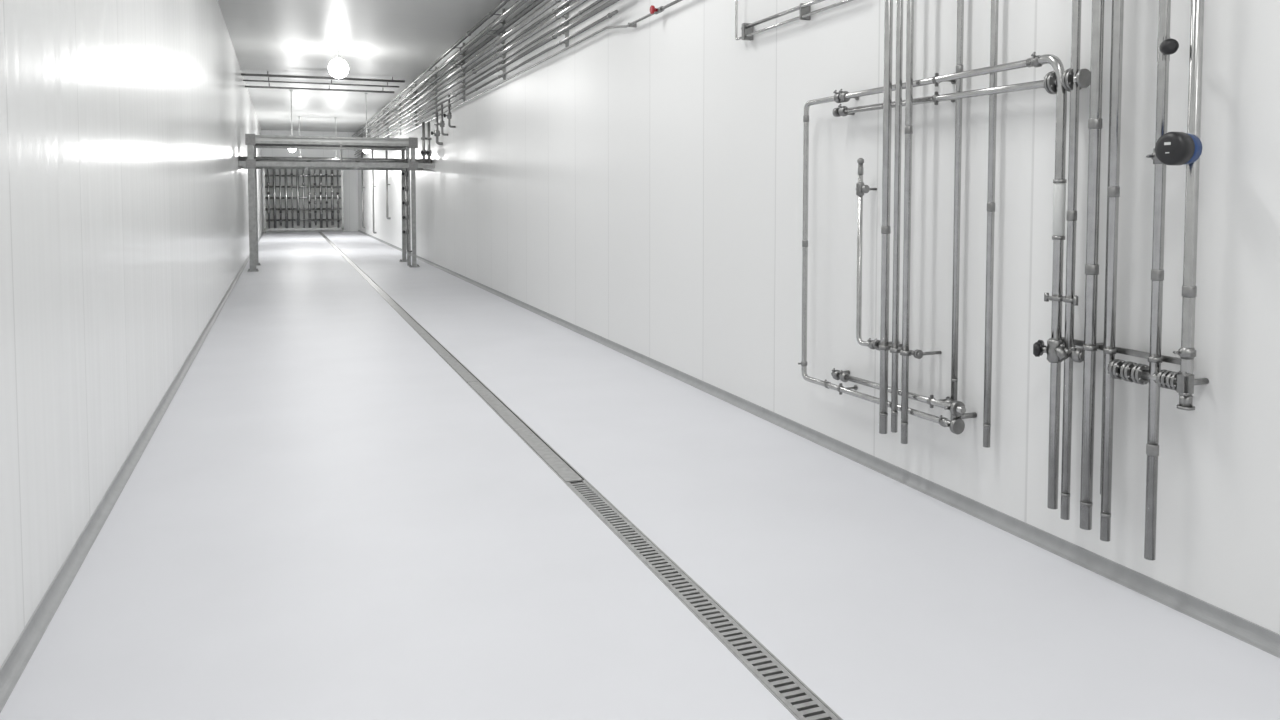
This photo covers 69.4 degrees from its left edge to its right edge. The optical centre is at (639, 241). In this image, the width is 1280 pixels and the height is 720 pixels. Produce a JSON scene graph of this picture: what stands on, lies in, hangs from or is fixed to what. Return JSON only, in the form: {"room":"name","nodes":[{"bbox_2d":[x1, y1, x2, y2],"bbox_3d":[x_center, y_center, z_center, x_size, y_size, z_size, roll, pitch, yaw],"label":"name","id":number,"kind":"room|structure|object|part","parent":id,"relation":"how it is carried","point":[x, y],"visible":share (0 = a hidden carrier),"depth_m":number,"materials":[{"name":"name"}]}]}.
{"room":"processing plant","nodes":[
{"label":"processing plant","id":0,"kind":"room"},
{"bbox_2d":[0,0,262,667],"bbox_3d":[-8.271,-1.592,18.727,0.150,4.950,49.300,-1,3,-21],"label":"wall","id":1,"kind":"structure","parent":0,"point":[124,124],"depth_m":4.64,"materials":[{"name":"white paint"}]},
{"bbox_2d":[0,232,263,712],"bbox_3d":[-8.181,0.647,18.871,0.042,0.064,49.000,-1,3,-21],"label":"baseboard","id":2,"kind":"structure","parent":1,"relation":"attached to","point":[19,656],"depth_m":4.14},
{"bbox_2d":[261,130,357,231],"bbox_3d":[-15.109,-2.749,42.400,4.130,4.950,0.150,-1,3,-21],"label":"wall","id":3,"kind":"structure","parent":0,"point":[350,177],"depth_m":42.72,"materials":[{"name":"white paint"}]},
{"bbox_2d":[218,0,502,131],"bbox_3d":[-6.274,-4.026,19.378,4.130,0.150,49.000,-1,3,-21],"label":"ceiling","id":4,"kind":"structure","parent":0,"point":[377,39],"depth_m":18.34,"materials":[{"name":"white paint"}]},
{"bbox_2d":[288,90,295,151],"bbox_3d":[-9.833,-3.406,26.082,0.219,1.742,0.219,-1,3,-21],"label":"pendant lamp","id":5,"kind":"object","parent":4,"relation":"hanging from","point":[290,150],"visible":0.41,"depth_m":26.05,"materials":[{"name":"silver metal"}]},
{"bbox_2d":[241,71,404,92],"bbox_3d":[-8.122,-4.089,23.705,3.789,0.147,2.455,-1,3,-21],"label":"conduit","id":6,"kind":"object","parent":4,"relation":"hanging from","point":[242,74],"depth_m":23.52,"materials":[{"name":"grey metal"}]},
{"bbox_2d":[328,49,348,78],"bbox_3d":[-6.137,-3.626,18.807,0.398,0.592,0.398,-1,3,-21],"label":"pendant lamp","id":7,"kind":"object","parent":4,"relation":"hanging from","point":[338,68],"visible":1,"depth_m":18.68,"materials":[{"name":"silver metal"}]},
{"bbox_2d":[363,93,370,153],"bbox_3d":[-7.939,-3.442,26.811,0.219,1.742,0.219,-1,3,-21],"label":"pendant lamp","id":8,"kind":"object","parent":4,"relation":"hanging from","point":[364,151],"visible":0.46,"depth_m":26.79,"materials":[{"name":"silver metal"}]},
{"bbox_2d":[0,231,1279,719],"bbox_3d":[-6.274,0.743,19.611,4.130,0.200,49.000,-1,3,-21],"label":"floor","id":9,"kind":"structure","parent":0,"point":[323,519],"depth_m":4.06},
{"bbox_2d":[263,169,343,232],"bbox_3d":[-15.236,-1.947,41.864,3.380,3.000,0.770,-1,3,-21],"label":"rack","id":10,"kind":"object","parent":9,"relation":"on","point":[294,200],"visible":0.99,"depth_m":41.89,"materials":[{"name":"silver metal"}]},
{"bbox_2d":[238,122,434,271],"bbox_3d":[-6.971,-1.093,21.334,4.128,3.300,2.141,-1,3,-21],"label":"metal frame","id":11,"kind":"object","parent":9,"relation":"on","point":[251,162],"visible":1,"depth_m":20.80,"materials":[{"name":"silver metal"}]},
{"bbox_2d":[319,232,842,719],"bbox_3d":[-5.966,0.681,19.727,0.130,0.090,49.000,-1,3,-21],"label":"floor drain","id":12,"kind":"object","parent":9,"relation":"on","point":[782,683],"visible":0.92,"depth_m":4.00,"materials":[{"name":"silver metal"}]},
{"bbox_2d":[357,0,1279,633],"bbox_3d":[-4.277,-1.667,20.264,0.150,4.950,49.300,-1,3,-21],"label":"wall","id":13,"kind":"structure","parent":0,"point":[639,189],"depth_m":5.10,"materials":[{"name":"white paint"}]},
{"bbox_2d":[352,0,681,233],"bbox_3d":[-6.064,-1.947,24.282,0.289,4.284,40.000,-1,3,-21],"label":"pipes","id":14,"kind":"object","parent":13,"relation":"attached to","point":[501,19],"visible":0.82,"depth_m":15.01,"materials":[{"name":"silver metal"}]},
{"bbox_2d":[735,0,852,40],"bbox_3d":[1.034,-1.662,6.143,0.079,0.420,1.659,-1,3,-21],"label":"service line","id":15,"kind":"object","parent":13,"relation":"attached to","point":[805,8],"visible":1,"depth_m":6.30,"materials":[{"name":"silver metal"}]},
{"bbox_2d":[358,230,1279,657],"bbox_3d":[-4.366,0.575,20.339,0.042,0.064,49.000,-1,3,-21],"label":"baseboard","id":16,"kind":"structure","parent":13,"relation":"attached to","point":[1262,638],"depth_m":4.56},
{"bbox_2d":[879,0,892,433],"bbox_3d":[1.411,-1.096,5.013,0.205,4.299,0.072,-1,3,-21],"label":"vertical pipe","id":17,"kind":"object","parent":13,"relation":"attached to","point":[888,12],"visible":1,"depth_m":5.01,"materials":[{"name":"silver metal"}]},
{"bbox_2d":[891,0,902,432],"bbox_3d":[1.449,-1.106,4.923,0.200,4.269,0.062,-1,3,-21],"label":"vertical pipe","id":18,"kind":"object","parent":13,"relation":"attached to","point":[899,15],"visible":1,"depth_m":4.93,"materials":[{"name":"silver metal"}]},
{"bbox_2d":[901,0,913,443],"bbox_3d":[1.480,-1.082,4.842,0.201,4.309,0.064,-1,3,-21],"label":"vertical pipe","id":19,"kind":"object","parent":13,"relation":"attached to","point":[910,3],"visible":1,"depth_m":4.85,"materials":[{"name":"silver metal"}]},
{"bbox_2d":[951,0,963,400],"bbox_3d":[1.623,-1.208,4.639,0.074,4.039,0.060,-1,3,-21],"label":"vertical pipe","id":20,"kind":"object","parent":13,"relation":"attached to","point":[960,3],"visible":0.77,"depth_m":4.67,"materials":[{"name":"silver metal"}]},
{"bbox_2d":[798,52,1180,508],"bbox_3d":[1.543,0.131,4.728,0.208,2.007,2.692,-1,3,-21],"label":"pipe","id":21,"kind":"object","parent":13,"relation":"attached to","point":[1058,81],"visible":0.96,"depth_m":4.24,"materials":[{"name":"silver metal"}]},
{"bbox_3d":[1.813,-0.140,3.997,0.054,0.260,0.054,-1,3,-21],"label":"sight glass","id":22,"kind":"part","parent":21,"relation":"part of","materials":[{"name":"clear glass"}]},
{"bbox_2d":[983,0,998,447],"bbox_3d":[1.709,-1.107,4.420,0.075,4.219,0.062,-1,3,-21],"label":"vertical pipe","id":23,"kind":"object","parent":13,"relation":"attached to","point":[994,3],"visible":1,"depth_m":4.45,"materials":[{"name":"silver metal"}]},
{"bbox_2d":[1060,0,1081,519],"bbox_3d":[1.879,-0.997,3.906,0.131,4.389,0.064,-1,3,-21],"label":"vertical pipe","id":24,"kind":"object","parent":13,"relation":"attached to","point":[1076,4],"visible":1,"depth_m":3.93,"materials":[{"name":"silver metal"}]},
{"bbox_2d":[1080,0,1104,529],"bbox_3d":[1.915,-0.991,3.791,0.146,4.389,0.074,-1,3,-21],"label":"vertical pipe","id":25,"kind":"object","parent":13,"relation":"attached to","point":[1095,120],"visible":1,"depth_m":3.81,"materials":[{"name":"silver metal"}]},
{"bbox_2d":[1100,0,1112,493],"bbox_3d":[1.933,-1.064,3.753,0.025,4.239,0.025,-1,3,-21],"label":"vertical pipe","id":26,"kind":"object","parent":13,"relation":"attached to","point":[1112,0],"visible":0.29,"depth_m":3.81,"materials":[{"name":"silver metal"}]},
{"bbox_2d":[1100,0,1123,541],"bbox_3d":[1.954,-0.977,3.710,0.132,4.409,0.066,-1,3,-21],"label":"vertical pipe","id":27,"kind":"object","parent":13,"relation":"attached to","point":[1118,5],"visible":1,"depth_m":3.73,"materials":[{"name":"silver metal"}]},
{"bbox_2d":[1108,0,1208,409],"bbox_3d":[2.013,-1.277,3.509,0.157,3.789,0.370,-1,3,-21],"label":"drain pipe","id":28,"kind":"object","parent":13,"relation":"attached to","point":[1183,382],"visible":1,"depth_m":3.41,"materials":[{"name":"silver metal"}]},
{"bbox_2d":[1155,132,1201,164],"bbox_3d":[1.968,-0.340,3.366,0.138,0.122,0.124,-1,3,-21],"label":"valve actuator","id":29,"kind":"object","parent":28,"relation":"attached to","point":[1172,148],"visible":1,"depth_m":3.33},
{"bbox_2d":[1144,0,1178,559],"bbox_3d":[2.018,-0.966,3.484,0.175,4.409,0.115,-1,3,-21],"label":"vertical pipe","id":30,"kind":"object","parent":13,"relation":"attached to","point":[1166,46],"visible":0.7,"depth_m":3.54,"materials":[{"name":"silver metal"}]}
]}

